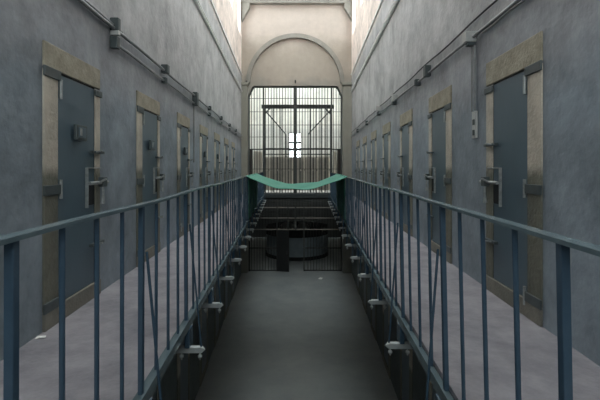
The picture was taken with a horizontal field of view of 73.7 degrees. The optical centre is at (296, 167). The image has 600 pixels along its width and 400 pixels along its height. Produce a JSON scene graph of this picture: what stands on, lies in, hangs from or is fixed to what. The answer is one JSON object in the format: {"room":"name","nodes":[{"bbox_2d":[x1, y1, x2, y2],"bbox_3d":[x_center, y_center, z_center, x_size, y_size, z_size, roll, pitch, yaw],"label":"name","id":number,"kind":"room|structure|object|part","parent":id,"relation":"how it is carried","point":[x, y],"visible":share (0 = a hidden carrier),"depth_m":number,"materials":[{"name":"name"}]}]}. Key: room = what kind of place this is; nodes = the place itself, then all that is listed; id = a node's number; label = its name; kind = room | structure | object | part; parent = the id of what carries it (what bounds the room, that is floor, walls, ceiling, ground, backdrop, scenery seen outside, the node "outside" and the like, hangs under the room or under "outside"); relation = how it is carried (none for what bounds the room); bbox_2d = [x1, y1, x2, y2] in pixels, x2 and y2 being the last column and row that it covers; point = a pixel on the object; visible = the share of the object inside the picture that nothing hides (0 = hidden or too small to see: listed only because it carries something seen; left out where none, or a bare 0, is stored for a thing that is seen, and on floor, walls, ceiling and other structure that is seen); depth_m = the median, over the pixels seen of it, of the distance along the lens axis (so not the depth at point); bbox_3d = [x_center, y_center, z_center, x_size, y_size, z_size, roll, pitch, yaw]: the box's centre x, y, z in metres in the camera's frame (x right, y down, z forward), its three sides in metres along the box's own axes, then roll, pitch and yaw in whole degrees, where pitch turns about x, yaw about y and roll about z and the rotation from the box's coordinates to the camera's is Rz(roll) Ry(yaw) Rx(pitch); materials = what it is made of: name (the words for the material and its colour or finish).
{"room":"prison interior","nodes":[
{"label":"prison interior","id":0,"kind":"room"},
{"bbox_2d":[0,0,241,399],"bbox_3d":[-2.321,-1.990,8.600,0.450,13.420,19.837,0,0,-2],"label":"wall","id":1,"kind":"structure","parent":0,"point":[174,33],"depth_m":4.34,"materials":[{"name":"paint"}]},
{"bbox_2d":[42,40,108,331],"bbox_3d":[-1.812,0.135,3.392,0.144,2.130,0.982,0,0,-2],"label":"door","id":2,"kind":"structure","parent":1,"relation":"in","point":[72,181],"depth_m":3.26,"materials":[{"name":"metal"}]},
{"bbox_3d":[-1.869,0.180,3.680,0.026,0.360,0.280,0,0,-2],"label":"lock plate","id":3,"kind":"part","parent":2,"relation":"part of","materials":[{"name":"metal"}]},
{"bbox_2d":[136,90,165,266],"bbox_3d":[-1.893,0.135,5.292,0.144,2.130,0.982,0,0,-2],"label":"door","id":4,"kind":"structure","parent":1,"relation":"in","point":[148,176],"depth_m":5.25,"materials":[{"name":"metal"}]},
{"bbox_3d":[-1.950,0.180,5.580,0.026,0.360,0.280,0,0,-2],"label":"lock plate","id":5,"kind":"part","parent":4,"relation":"part of","materials":[{"name":"metal"}]},
{"bbox_2d":[151,386,158,399],"bbox_3d":[-1.948,3.655,5.265,0.033,2.130,0.910,0,0,-2],"label":"door","id":6,"kind":"structure","parent":1,"relation":"in","point":[155,395],"depth_m":5.59,"materials":[{"name":"metal"}]},
{"bbox_2d":[77,0,241,135],"bbox_3d":[-2.034,-1.377,8.351,0.102,0.295,18.717,0,0,-2],"label":"conduit","id":7,"kind":"object","parent":1,"relation":"attached to","point":[114,23],"visible":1,"depth_m":4.43,"materials":[{"name":"metal"}]},
{"bbox_2d":[110,36,241,138],"bbox_3d":[-2.151,-1.275,10.877,0.081,0.120,13.659,0,0,-2],"label":"conduit","id":8,"kind":"object","parent":1,"relation":"attached to","point":[114,40],"visible":1,"depth_m":5.04,"materials":[{"name":"metal"}]},
{"bbox_2d":[177,338,189,399],"bbox_3d":[-2.029,3.655,7.165,0.033,2.130,0.910,0,0,-2],"label":"door","id":9,"kind":"structure","parent":1,"relation":"in","point":[183,366],"depth_m":7.15,"materials":[{"name":"metal"}]},
{"bbox_2d":[177,112,194,237],"bbox_3d":[-1.974,0.135,7.192,0.144,2.130,0.982,0,0,-2],"label":"door","id":10,"kind":"structure","parent":1,"relation":"in","point":[184,174],"depth_m":7.10,"materials":[{"name":"metal"}]},
{"bbox_3d":[-2.031,0.180,7.481,0.026,0.360,0.280,0,0,-2],"label":"lock plate","id":11,"kind":"part","parent":10,"relation":"part of","materials":[{"name":"metal"}]},
{"bbox_2d":[193,106,194,161],"bbox_3d":[-2.048,-0.670,7.950,0.022,1.140,0.019,0,0,0],"label":"conduit","id":12,"kind":"object","parent":1,"relation":"attached to","point":[193,106],"visible":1,"depth_m":7.95,"materials":[{"name":"metal"}]},
{"bbox_2d":[200,297,207,386],"bbox_3d":[-2.109,3.655,9.065,0.033,2.130,0.910,0,0,-2],"label":"door","id":13,"kind":"structure","parent":1,"relation":"in","point":[203,316],"depth_m":9.13,"materials":[{"name":"metal"}]},
{"bbox_2d":[200,125,211,222],"bbox_3d":[-2.054,0.135,9.092,0.144,2.130,0.982,0,0,-2],"label":"door","id":14,"kind":"structure","parent":1,"relation":"in","point":[204,172],"depth_m":9.02,"materials":[{"name":"metal"}]},
{"bbox_3d":[-2.112,0.180,9.380,0.026,0.360,0.280,0,0,-2],"label":"lock plate","id":15,"kind":"part","parent":14,"relation":"part of","materials":[{"name":"metal"}]},
{"bbox_2d":[214,275,219,346],"bbox_3d":[-2.190,3.655,10.965,0.033,2.130,0.910,0,0,-2],"label":"door","id":16,"kind":"structure","parent":1,"relation":"in","point":[216,290],"depth_m":10.87,"materials":[{"name":"metal"}]},
{"bbox_2d":[193,0,241,91],"bbox_3d":[-2.065,-3.423,8.350,0.080,0.186,18.717,0,0,-2],"label":"trim","id":17,"kind":"structure","parent":1,"relation":"attached to","point":[196,2],"depth_m":10.38,"materials":[{"name":"grey paint"}]},
{"bbox_2d":[214,132,222,212],"bbox_3d":[-2.135,0.135,10.992,0.144,2.130,0.982,0,0,-2],"label":"door","id":18,"kind":"structure","parent":1,"relation":"in","point":[217,172],"depth_m":10.92,"materials":[{"name":"metal"}]},
{"bbox_2d":[210,0,241,74],"bbox_3d":[-2.082,-4.155,8.450,0.055,0.070,18.918,0,0,-2],"label":"ledge","id":19,"kind":"object","parent":1,"relation":"attached to","point":[211,1],"visible":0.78,"depth_m":12.21,"materials":[{"name":"grey paint"}]},
{"bbox_2d":[224,262,228,319],"bbox_3d":[-2.271,3.655,12.865,0.033,2.130,0.910,0,0,-2],"label":"door","id":20,"kind":"structure","parent":1,"relation":"in","point":[226,306],"depth_m":12.86,"materials":[{"name":"metal"}]},
{"bbox_2d":[224,138,230,203],"bbox_3d":[-2.216,0.135,12.892,0.144,2.130,0.982,0,0,-2],"label":"door","id":21,"kind":"structure","parent":1,"relation":"in","point":[226,146],"depth_m":12.90,"materials":[{"name":"metal"}]},
{"bbox_2d":[232,262,234,298],"bbox_3d":[-2.352,3.655,14.765,0.033,2.130,0.910,0,0,-2],"label":"door","id":22,"kind":"structure","parent":1,"relation":"in","point":[233,263],"depth_m":14.85,"materials":[{"name":"metal"}]},
{"bbox_2d":[232,142,237,179],"bbox_3d":[-2.297,0.135,14.792,0.144,2.130,0.982,0,0,-2],"label":"door","id":23,"kind":"structure","parent":1,"relation":"in","point":[233,143],"depth_m":14.85,"materials":[{"name":"metal"}]},
{"bbox_2d":[0,194,242,399],"bbox_3d":[-1.597,1.250,8.500,0.987,0.100,19.059,0,0,-2],"label":"floor","id":24,"kind":"structure","parent":0,"point":[38,358],"depth_m":2.81,"materials":[{"name":"concrete"}]},
{"bbox_2d":[0,172,265,399],"bbox_3d":[-1.200,0.846,9.232,0.442,1.333,17.248,0,0,-2],"label":"railing","id":25,"kind":"object","parent":24,"relation":"attached to","point":[11,241],"visible":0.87,"depth_m":2.12,"materials":[{"name":"metal"}]},
{"bbox_3d":[-0.775,0.701,1.085,0.028,1.013,0.028,0,0,0],"label":"post","id":26,"kind":"part","parent":25,"relation":"part of","materials":[{"name":"metal"}]},
{"bbox_3d":[-1.122,0.193,9.235,0.061,0.028,17.248,0,0,-2],"label":"handrail","id":27,"kind":"part","parent":25,"relation":"part of","materials":[{"name":"metal"}]},
{"bbox_3d":[-0.818,0.701,2.100,0.029,1.013,0.028,0,0,0],"label":"post","id":28,"kind":"part","parent":25,"relation":"part of","materials":[{"name":"metal"}]},
{"bbox_3d":[-0.753,0.928,2.126,0.101,0.965,0.015,0,0,-5],"label":"tie rod","id":29,"kind":"part","parent":25,"relation":"part of","materials":[{"name":"paint"}]},
{"bbox_3d":[-0.865,0.701,3.115,0.030,1.013,0.028,0,0,0],"label":"post","id":30,"kind":"part","parent":25,"relation":"part of","materials":[{"name":"metal"}]},
{"bbox_3d":[-0.851,1.329,3.150,0.038,0.143,0.110,0,0,0],"label":"packing plate","id":31,"kind":"part","parent":25,"relation":"part of","materials":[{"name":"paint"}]},
{"bbox_3d":[-0.796,0.928,3.141,0.101,0.965,0.015,0,0,-5],"label":"tie rod","id":32,"kind":"part","parent":25,"relation":"part of","materials":[{"name":"paint"}]},
{"bbox_3d":[-1.123,1.222,9.235,0.048,0.070,17.248,0,0,-2],"label":"rail","id":33,"kind":"part","parent":25,"relation":"part of","materials":[{"name":"metal"}]},
{"bbox_3d":[-0.906,0.701,4.130,0.026,1.013,0.028,0,0,0],"label":"post","id":34,"kind":"part","parent":25,"relation":"part of","materials":[{"name":"metal"}]},
{"bbox_3d":[-0.894,1.329,4.165,0.038,0.143,0.110,0,0,0],"label":"packing plate","id":35,"kind":"part","parent":25,"relation":"part of","materials":[{"name":"paint"}]},
{"bbox_3d":[-0.840,0.928,4.156,0.101,0.965,0.015,0,0,-5],"label":"tie rod","id":36,"kind":"part","parent":25,"relation":"part of","materials":[{"name":"paint"}]},
{"bbox_3d":[-0.947,0.701,5.145,0.029,1.013,0.028,0,0,0],"label":"post","id":37,"kind":"part","parent":25,"relation":"part of","materials":[{"name":"metal"}]},
{"bbox_3d":[-0.938,1.329,5.180,0.038,0.143,0.110,0,0,0],"label":"packing plate","id":38,"kind":"part","parent":25,"relation":"part of","materials":[{"name":"paint"}]},
{"bbox_3d":[-0.883,0.928,5.171,0.101,0.965,0.015,0,0,-5],"label":"tie rod","id":39,"kind":"part","parent":25,"relation":"part of","materials":[{"name":"paint"}]},
{"bbox_3d":[-0.992,0.701,6.160,0.026,1.013,0.028,0,0,0],"label":"post","id":40,"kind":"part","parent":25,"relation":"part of","materials":[{"name":"metal"}]},
{"bbox_3d":[-0.926,0.928,6.186,0.101,0.965,0.015,0,0,-5],"label":"tie rod","id":41,"kind":"part","parent":25,"relation":"part of","materials":[{"name":"paint"}]},
{"bbox_3d":[-1.037,0.701,7.175,0.031,1.013,0.028,0,0,0],"label":"post","id":42,"kind":"part","parent":25,"relation":"part of","materials":[{"name":"metal"}]},
{"bbox_3d":[-0.969,0.928,7.201,0.101,0.965,0.015,0,0,-5],"label":"tie rod","id":43,"kind":"part","parent":25,"relation":"part of","materials":[{"name":"paint"}]},
{"bbox_3d":[-1.077,0.701,8.190,0.028,1.013,0.028,0,0,0],"label":"post","id":44,"kind":"part","parent":25,"relation":"part of","materials":[{"name":"metal"}]},
{"bbox_3d":[-1.012,0.928,8.216,0.101,0.965,0.015,0,0,-5],"label":"tie rod","id":45,"kind":"part","parent":25,"relation":"part of","materials":[{"name":"paint"}]},
{"bbox_2d":[250,88,339,236],"bbox_3d":[0.000,-1.890,27.200,10.000,13.220,0.400,0,0,0],"label":"wall","id":46,"kind":"structure","parent":0,"point":[321,212],"depth_m":27.00,"materials":[{"name":"metal"}]},
{"bbox_2d":[252,88,280,156],"bbox_3d":[-2.100,-2.110,26.985,2.040,6.620,0.030,0,0,0],"label":"arch","id":47,"kind":"object","parent":46,"relation":"attached to","point":[260,89],"visible":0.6,"depth_m":26.97,"materials":[{"name":"paint"}]},
{"bbox_2d":[311,88,339,156],"bbox_3d":[1.900,-2.110,26.985,2.040,6.620,0.030,0,0,0],"label":"arch","id":48,"kind":"object","parent":46,"relation":"attached to","point":[329,89],"visible":0.62,"depth_m":26.97,"materials":[{"name":"paint"}]},
{"bbox_2d":[195,237,397,399],"bbox_3d":[0.000,4.820,13.050,10.000,0.200,28.700,0,0,0],"label":"floor","id":49,"kind":"structure","parent":0,"point":[295,334],"depth_m":10.79,"materials":[{"name":"concrete"}]},
{"bbox_2d":[277,230,288,271],"bbox_3d":[-0.643,3.770,18.050,0.565,1.860,0.113,0,0,12],"label":"gate leaf","id":50,"kind":"object","parent":49,"relation":"on","point":[282,235],"visible":1,"depth_m":18.05,"materials":[{"name":"black metal"}]},
{"bbox_2d":[249,198,341,270],"bbox_3d":[-0.083,3.050,18.220,4.245,3.339,0.080,0,0,0],"label":"screen","id":51,"kind":"object","parent":49,"relation":"on","point":[265,207],"visible":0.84,"depth_m":18.21,"materials":[{"name":"paint"}]},
{"bbox_3d":[-0.911,3.079,18.220,0.050,3.278,0.050,0,0,0],"label":"post","id":52,"kind":"part","parent":51,"relation":"part of","materials":[{"name":"metal"}]},
{"bbox_3d":[-0.410,2.130,18.220,0.050,1.380,0.050,0,0,0],"label":"post","id":53,"kind":"part","parent":51,"relation":"part of","materials":[{"name":"metal"}]},
{"bbox_3d":[-0.068,2.130,18.220,0.080,1.380,0.080,0,0,0],"label":"post","id":54,"kind":"part","parent":51,"relation":"part of","materials":[{"name":"metal"}]},
{"bbox_3d":[0.319,3.079,18.220,0.050,3.278,0.050,0,0,0],"label":"post","id":55,"kind":"part","parent":51,"relation":"part of","materials":[{"name":"metal"}]},
{"bbox_2d":[266,221,326,260],"bbox_3d":[0.000,3.945,21.900,3.440,1.550,3.440,0,0,0],"label":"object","id":56,"kind":"structure","parent":49,"relation":"on","point":[295,236],"depth_m":20.54,"materials":[{"name":"black metal"}]},
{"bbox_2d":[280,221,293,228],"bbox_3d":[-0.510,2.976,20.744,0.744,0.383,0.624,0,0,0],"label":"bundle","id":57,"kind":"object","parent":56,"relation":"on","point":[291,226],"visible":0.63,"depth_m":20.57,"materials":[{"name":"black"}]},
{"bbox_3d":[0.000,4.055,21.900,3.320,0.990,3.320,0,0,0],"label":"panel","id":58,"kind":"part","parent":56,"relation":"part of","materials":[{"name":"paint"}]},
{"bbox_2d":[297,223,309,228],"bbox_3d":[0.302,3.005,20.748,0.722,0.327,0.609,0,0,0],"label":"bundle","id":59,"kind":"object","parent":56,"relation":"on","point":[307,226],"visible":0.6,"depth_m":20.57,"materials":[{"name":"black"}]},
{"bbox_2d":[242,5,350,270],"bbox_3d":[0.000,-1.890,18.215,5.200,13.220,0.470,0,0,0],"label":"wall","id":60,"kind":"structure","parent":0,"point":[284,62],"depth_m":17.98,"materials":[{"name":"paint"}]},
{"bbox_2d":[241,82,248,272],"bbox_3d":[-2.382,0.460,17.930,0.435,8.520,0.260,0,0,0],"label":"pilaster","id":61,"kind":"object","parent":60,"relation":"attached to","point":[244,85],"visible":0.48,"depth_m":17.86,"materials":[{"name":"paint"}]},
{"bbox_2d":[246,33,344,82],"bbox_3d":[-0.080,-4.905,17.980,4.420,2.210,0.160,0,0,0],"label":"arch","id":62,"kind":"object","parent":60,"relation":"attached to","point":[269,43],"visible":0.99,"depth_m":17.90,"materials":[{"name":"paint"}]},
{"bbox_2d":[241,0,351,21],"bbox_3d":[0.000,-7.063,17.790,5.000,1.115,0.380,0,0,0],"label":"beam","id":63,"kind":"structure","parent":60,"relation":"attached to","point":[245,4],"depth_m":17.72,"materials":[{"name":"paint"}]},
{"bbox_2d":[264,194,330,197],"bbox_3d":[-0.083,1.285,18.255,4.265,0.170,0.390,0,0,0],"label":"sill","id":64,"kind":"structure","parent":60,"relation":"attached to","point":[266,195],"depth_m":18.06,"materials":[{"name":"grey metal"}]},
{"bbox_2d":[249,86,341,193],"bbox_3d":[-0.083,-1.248,18.220,4.245,4.875,0.130,0,0,0],"label":"gate","id":65,"kind":"object","parent":64,"relation":"on","point":[294,98],"visible":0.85,"depth_m":18.21,"materials":[{"name":"metal"}]},
{"bbox_3d":[-1.526,-1.248,18.220,0.070,4.875,0.070,0,0,0],"label":"post","id":66,"kind":"part","parent":65,"relation":"part of","materials":[{"name":"metal"}]},
{"bbox_3d":[-0.068,-1.248,18.220,0.130,4.875,0.130,0,0,0],"label":"post","id":67,"kind":"part","parent":65,"relation":"part of","materials":[{"name":"metal"}]},
{"bbox_3d":[1.571,-1.248,18.220,0.070,4.875,0.070,0,0,0],"label":"post","id":68,"kind":"part","parent":65,"relation":"part of","materials":[{"name":"metal"}]},
{"bbox_2d":[341,82,351,272],"bbox_3d":[2.300,0.460,17.930,0.600,8.520,0.260,0,0,0],"label":"pilaster","id":69,"kind":"object","parent":60,"relation":"attached to","point":[346,86],"visible":0.56,"depth_m":17.86,"materials":[{"name":"paint"}]},
{"bbox_2d":[266,190,329,191],"bbox_3d":[0.000,1.285,22.325,8.600,0.170,7.750,0,0,0],"label":"floor","id":70,"kind":"structure","parent":0,"point":[266,190],"depth_m":20.44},
{"bbox_2d":[250,150,252,174],"bbox_3d":[-2.175,0.185,18.750,0.188,2.030,0.120,0,0,0],"label":"board","id":71,"kind":"object","parent":70,"relation":"on","point":[250,150],"visible":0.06,"depth_m":18.69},
{"bbox_2d":[255,151,261,172],"bbox_3d":[-1.874,0.211,19.225,0.418,1.978,0.050,0,0,0],"label":"panel","id":72,"kind":"object","parent":70,"relation":"on","point":[258,154],"visible":0.56,"depth_m":19.20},
{"bbox_2d":[261,105,332,191],"bbox_3d":[0.037,-0.936,21.780,3.552,4.272,4.500,0,0,0],"label":"frame","id":73,"kind":"object","parent":70,"relation":"on","point":[273,106],"visible":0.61,"depth_m":19.55,"materials":[{"name":"paint"}]},
{"bbox_3d":[0.029,-0.647,19.600,3.173,0.050,0.060,0,0,0],"label":"rail","id":74,"kind":"part","parent":73,"relation":"part of","materials":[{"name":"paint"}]},
{"bbox_3d":[0.029,-0.926,19.600,3.173,0.050,0.060,0,0,0],"label":"rail","id":75,"kind":"part","parent":73,"relation":"part of","materials":[{"name":"metal"}]},
{"bbox_2d":[266,157,329,189],"bbox_3d":[0.040,0.322,21.205,3.524,1.756,0.090,0,0,0],"label":"wall","id":76,"kind":"structure","parent":70,"relation":"on","point":[289,160],"depth_m":21.23,"materials":[{"name":"paint"}]},
{"bbox_3d":[0.040,0.133,21.169,3.524,0.106,0.018,0,0,0],"label":"rail","id":77,"kind":"part","parent":76,"relation":"part of","materials":[{"name":"black metal"}]},
{"bbox_2d":[334,151,336,173],"bbox_3d":[1.834,0.211,19.225,0.154,1.978,0.050,0,0,0],"label":"panel","id":78,"kind":"object","parent":70,"relation":"on","point":[335,152],"visible":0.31,"depth_m":19.20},
{"bbox_2d":[337,150,339,173],"bbox_3d":[2.006,0.185,18.750,0.244,2.030,0.120,0,0,0],"label":"board","id":79,"kind":"object","parent":70,"relation":"on","point":[338,151],"visible":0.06,"depth_m":18.69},
{"bbox_2d":[349,197,599,399],"bbox_3d":[1.577,1.250,8.500,0.985,0.100,19.055,0,0,2],"label":"floor","id":80,"kind":"structure","parent":0,"point":[538,346],"depth_m":2.79,"materials":[{"name":"concrete"}]},
{"bbox_2d":[356,237,454,399],"bbox_3d":[1.163,1.300,8.502,0.110,0.140,19.019,0,0,2],"label":"beam","id":81,"kind":"structure","parent":80,"relation":"attached to","point":[356,237],"depth_m":2.67,"materials":[{"name":"grey metal"}]},
{"bbox_2d":[328,172,599,399],"bbox_3d":[1.206,0.877,9.231,0.442,1.370,17.248,0,0,2],"label":"railing","id":82,"kind":"object","parent":80,"relation":"attached to","point":[563,244],"visible":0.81,"depth_m":2.24,"materials":[{"name":"metal"}]},
{"bbox_2d":[246,173,347,222],"bbox_3d":[-0.007,0.695,10.365,2.496,1.042,3.930,0,0,0],"label":"safety net","id":83,"kind":"object","parent":82,"relation":"hanging from","point":[253,179],"visible":0.96,"depth_m":10.10,"materials":[{"name":"teal fabric"}]},
{"bbox_2d":[248,173,257,217],"bbox_3d":[-1.144,0.670,10.500,0.054,0.993,3.504,0,0,-2],"label":"drape","id":84,"kind":"object","parent":83,"relation":"hanging from","point":[252,184],"depth_m":9.86,"materials":[{"name":"green fabric"}]},
{"bbox_2d":[336,174,345,222],"bbox_3d":[1.139,0.701,10.500,0.073,1.029,3.505,0,0,2],"label":"drape","id":85,"kind":"object","parent":83,"relation":"hanging from","point":[340,185],"depth_m":9.82,"materials":[{"name":"teal fabric"}]},
{"bbox_3d":[1.095,0.732,8.675,0.043,1.049,0.028,0,0,0],"label":"post","id":86,"kind":"part","parent":82,"relation":"part of","materials":[{"name":"metal"}]},
{"bbox_3d":[0.984,0.960,7.626,0.086,1.002,0.015,0,0,6],"label":"tie rod","id":87,"kind":"part","parent":82,"relation":"part of","materials":[{"name":"paint"}]},
{"bbox_3d":[1.048,0.732,7.600,0.045,1.049,0.028,0,0,0],"label":"post","id":88,"kind":"part","parent":82,"relation":"part of","materials":[{"name":"metal"}]},
{"bbox_3d":[0.939,0.960,6.551,0.086,1.002,0.015,0,0,6],"label":"tie rod","id":89,"kind":"part","parent":82,"relation":"part of","materials":[{"name":"paint"}]},
{"bbox_3d":[1.001,1.378,6.560,0.038,0.144,0.110,0,0,0],"label":"packing plate","id":90,"kind":"part","parent":82,"relation":"part of","materials":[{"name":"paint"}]},
{"bbox_3d":[1.003,0.732,6.525,0.045,1.049,0.028,0,0,0],"label":"post","id":91,"kind":"part","parent":82,"relation":"part of","materials":[{"name":"metal"}]},
{"bbox_3d":[0.893,0.960,5.476,0.086,1.002,0.015,0,0,6],"label":"tie rod","id":92,"kind":"part","parent":82,"relation":"part of","materials":[{"name":"paint"}]},
{"bbox_3d":[0.954,0.732,5.450,0.052,1.050,0.028,0,0,0],"label":"post","id":93,"kind":"part","parent":82,"relation":"part of","materials":[{"name":"metal"}]},
{"bbox_3d":[0.956,1.378,5.485,0.038,0.144,0.110,0,0,0],"label":"packing plate","id":94,"kind":"part","parent":82,"relation":"part of","materials":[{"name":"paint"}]},
{"bbox_3d":[0.847,0.960,4.401,0.086,1.002,0.015,0,0,6],"label":"tie rod","id":95,"kind":"part","parent":82,"relation":"part of","materials":[{"name":"paint"}]},
{"bbox_3d":[0.910,1.378,4.410,0.038,0.144,0.110,0,0,0],"label":"packing plate","id":96,"kind":"part","parent":82,"relation":"part of","materials":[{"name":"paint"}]},
{"bbox_3d":[0.914,0.732,4.375,0.040,1.049,0.028,0,0,0],"label":"post","id":97,"kind":"part","parent":82,"relation":"part of","materials":[{"name":"metal"}]},
{"bbox_3d":[1.127,1.271,9.235,0.048,0.070,17.248,0,0,2],"label":"rail","id":98,"kind":"part","parent":82,"relation":"part of","materials":[{"name":"metal"}]},
{"bbox_3d":[0.801,0.960,3.326,0.086,1.002,0.015,0,0,6],"label":"tie rod","id":99,"kind":"part","parent":82,"relation":"part of","materials":[{"name":"paint"}]},
{"bbox_3d":[0.864,1.378,3.335,0.038,0.144,0.110,0,0,0],"label":"packing plate","id":100,"kind":"part","parent":82,"relation":"part of","materials":[{"name":"paint"}]},
{"bbox_3d":[0.865,0.732,3.300,0.047,1.049,0.028,0,0,0],"label":"post","id":101,"kind":"part","parent":82,"relation":"part of","materials":[{"name":"metal"}]},
{"bbox_3d":[0.756,0.960,2.251,0.086,1.002,0.015,0,0,6],"label":"tie rod","id":102,"kind":"part","parent":82,"relation":"part of","materials":[{"name":"paint"}]},
{"bbox_3d":[0.818,0.732,2.225,0.048,1.049,0.028,0,0,0],"label":"post","id":103,"kind":"part","parent":82,"relation":"part of","materials":[{"name":"metal"}]},
{"bbox_3d":[1.107,0.206,9.235,0.061,0.027,17.247,0,0,2],"label":"handrail","id":104,"kind":"part","parent":82,"relation":"part of","materials":[{"name":"metal"}]},
{"bbox_3d":[0.774,0.732,1.150,0.046,1.049,0.028,0,0,0],"label":"post","id":105,"kind":"part","parent":82,"relation":"part of","materials":[{"name":"metal"}]},
{"bbox_2d":[351,0,599,399],"bbox_3d":[2.299,-1.990,8.600,0.450,13.420,19.834,0,0,2],"label":"wall","id":106,"kind":"structure","parent":0,"point":[416,31],"depth_m":4.16,"materials":[{"name":"paint"}]},
{"bbox_2d":[354,140,359,185],"bbox_3d":[2.281,0.085,15.316,0.144,2.230,0.992,0,0,2],"label":"door","id":107,"kind":"structure","parent":106,"relation":"in","point":[357,171],"depth_m":15.41,"materials":[{"name":"metal"}]},
{"bbox_2d":[356,246,359,294],"bbox_3d":[2.336,3.605,15.310,0.032,2.230,0.960,0,0,2],"label":"door","id":108,"kind":"structure","parent":106,"relation":"in","point":[357,260],"depth_m":15.35,"materials":[{"name":"metal"}]},
{"bbox_2d":[361,135,366,191],"bbox_3d":[2.202,0.085,13.347,0.144,2.230,0.992,0,0,2],"label":"door","id":109,"kind":"structure","parent":106,"relation":"in","point":[364,171],"depth_m":13.40,"materials":[{"name":"metal"}]},
{"bbox_2d":[362,259,366,313],"bbox_3d":[2.258,3.605,13.340,0.032,2.230,0.960,0,0,2],"label":"door","id":110,"kind":"structure","parent":106,"relation":"in","point":[364,301],"depth_m":13.40,"materials":[{"name":"metal"}]},
{"bbox_2d":[351,0,382,74],"bbox_3d":[2.061,-4.155,8.450,0.055,0.070,18.916,0,0,2],"label":"ledge","id":111,"kind":"object","parent":106,"relation":"attached to","point":[381,1],"visible":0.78,"depth_m":12.21,"materials":[{"name":"grey paint"}]},
{"bbox_2d":[368,130,376,210],"bbox_3d":[2.123,0.085,11.377,0.144,2.230,0.992,0,0,2],"label":"door","id":112,"kind":"structure","parent":106,"relation":"in","point":[373,172],"depth_m":11.41,"materials":[{"name":"metal"}]},
{"bbox_2d":[371,273,376,340],"bbox_3d":[2.179,3.605,11.370,0.032,2.230,0.960,0,0,2],"label":"door","id":113,"kind":"structure","parent":106,"relation":"in","point":[374,284],"depth_m":11.22,"materials":[{"name":"metal"}]},
{"bbox_2d":[351,0,399,91],"bbox_3d":[2.044,-3.423,8.350,0.080,0.186,18.716,0,0,2],"label":"trim","id":114,"kind":"structure","parent":106,"relation":"attached to","point":[395,2],"depth_m":10.38,"materials":[{"name":"grey paint"}]},
{"bbox_2d":[379,121,390,220],"bbox_3d":[2.044,0.085,9.406,0.144,2.230,0.992,0,0,2],"label":"door","id":115,"kind":"structure","parent":106,"relation":"in","point":[386,129],"depth_m":9.39,"materials":[{"name":"metal"}]},
{"bbox_2d":[382,295,390,378],"bbox_3d":[2.100,3.605,9.400,0.032,2.230,0.960,0,0,2],"label":"door","id":116,"kind":"structure","parent":106,"relation":"in","point":[386,357],"depth_m":9.39,"materials":[{"name":"metal"}]},
{"bbox_2d":[396,108,412,235],"bbox_3d":[1.966,0.085,7.436,0.144,2.230,0.992,0,0,2],"label":"door","id":117,"kind":"structure","parent":106,"relation":"in","point":[405,174],"depth_m":7.38,"materials":[{"name":"metal"}]},
{"bbox_3d":[2.022,0.180,7.731,0.026,0.360,0.280,0,0,2],"label":"lock plate","id":118,"kind":"part","parent":117,"relation":"part of","materials":[{"name":"metal"}]},
{"bbox_2d":[399,336,412,399],"bbox_3d":[2.021,3.605,7.430,0.032,2.230,0.960,0,0,2],"label":"door","id":119,"kind":"structure","parent":106,"relation":"in","point":[406,361],"depth_m":7.38,"materials":[{"name":"metal"}]},
{"bbox_2d":[351,0,497,132],"bbox_3d":[2.131,-1.550,10.650,0.022,0.039,14.112,0,0,2],"label":"cable","id":120,"kind":"object","parent":106,"relation":"attached to","point":[495,1],"visible":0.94,"depth_m":5.00,"materials":[{"name":"grey metal"}]},
{"bbox_2d":[429,380,435,399],"bbox_3d":[1.942,3.605,5.460,0.032,2.230,0.960,0,0,2],"label":"door","id":121,"kind":"structure","parent":106,"relation":"in","point":[432,391],"depth_m":5.80,"materials":[{"name":"metal"}]},
{"bbox_2d":[424,85,451,263],"bbox_3d":[1.887,0.085,5.466,0.144,2.230,0.992,0,0,2],"label":"door","id":122,"kind":"structure","parent":106,"relation":"in","point":[439,176],"depth_m":5.42,"materials":[{"name":"metal"}]},
{"bbox_3d":[1.943,0.180,5.761,0.026,0.360,0.280,0,0,2],"label":"lock plate","id":123,"kind":"part","parent":122,"relation":"part of","materials":[{"name":"metal"}]},
{"bbox_2d":[351,0,525,136],"bbox_3d":[1.999,-1.423,8.351,0.139,0.255,18.715,0,0,2],"label":"conduit","id":124,"kind":"object","parent":106,"relation":"attached to","point":[469,38],"visible":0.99,"depth_m":4.28,"materials":[{"name":"metal"}]},
{"bbox_2d":[471,45,475,111],"bbox_3d":[1.877,-0.945,4.258,0.028,0.690,0.103,0,0,0],"label":"conduit","id":125,"kind":"object","parent":106,"relation":"attached to","point":[474,45],"visible":1,"depth_m":4.21,"materials":[{"name":"metal"}]},
{"bbox_2d":[472,111,477,138],"bbox_3d":[1.881,-0.453,4.240,0.030,0.285,0.100,0,0,0],"label":"switch box","id":126,"kind":"object","parent":106,"relation":"attached to","point":[475,113],"visible":1,"depth_m":4.21,"materials":[{"name":"plastic"}]},
{"bbox_2d":[479,31,542,326],"bbox_3d":[1.808,0.085,3.497,0.144,2.230,0.992,0,0,2],"label":"door","id":127,"kind":"structure","parent":106,"relation":"in","point":[512,183],"depth_m":3.38,"materials":[{"name":"metal"}]},
{"bbox_3d":[1.865,0.180,3.791,0.026,0.360,0.280,0,0,2],"label":"lock plate","id":128,"kind":"part","parent":127,"relation":"part of","materials":[{"name":"metal"}]}
]}

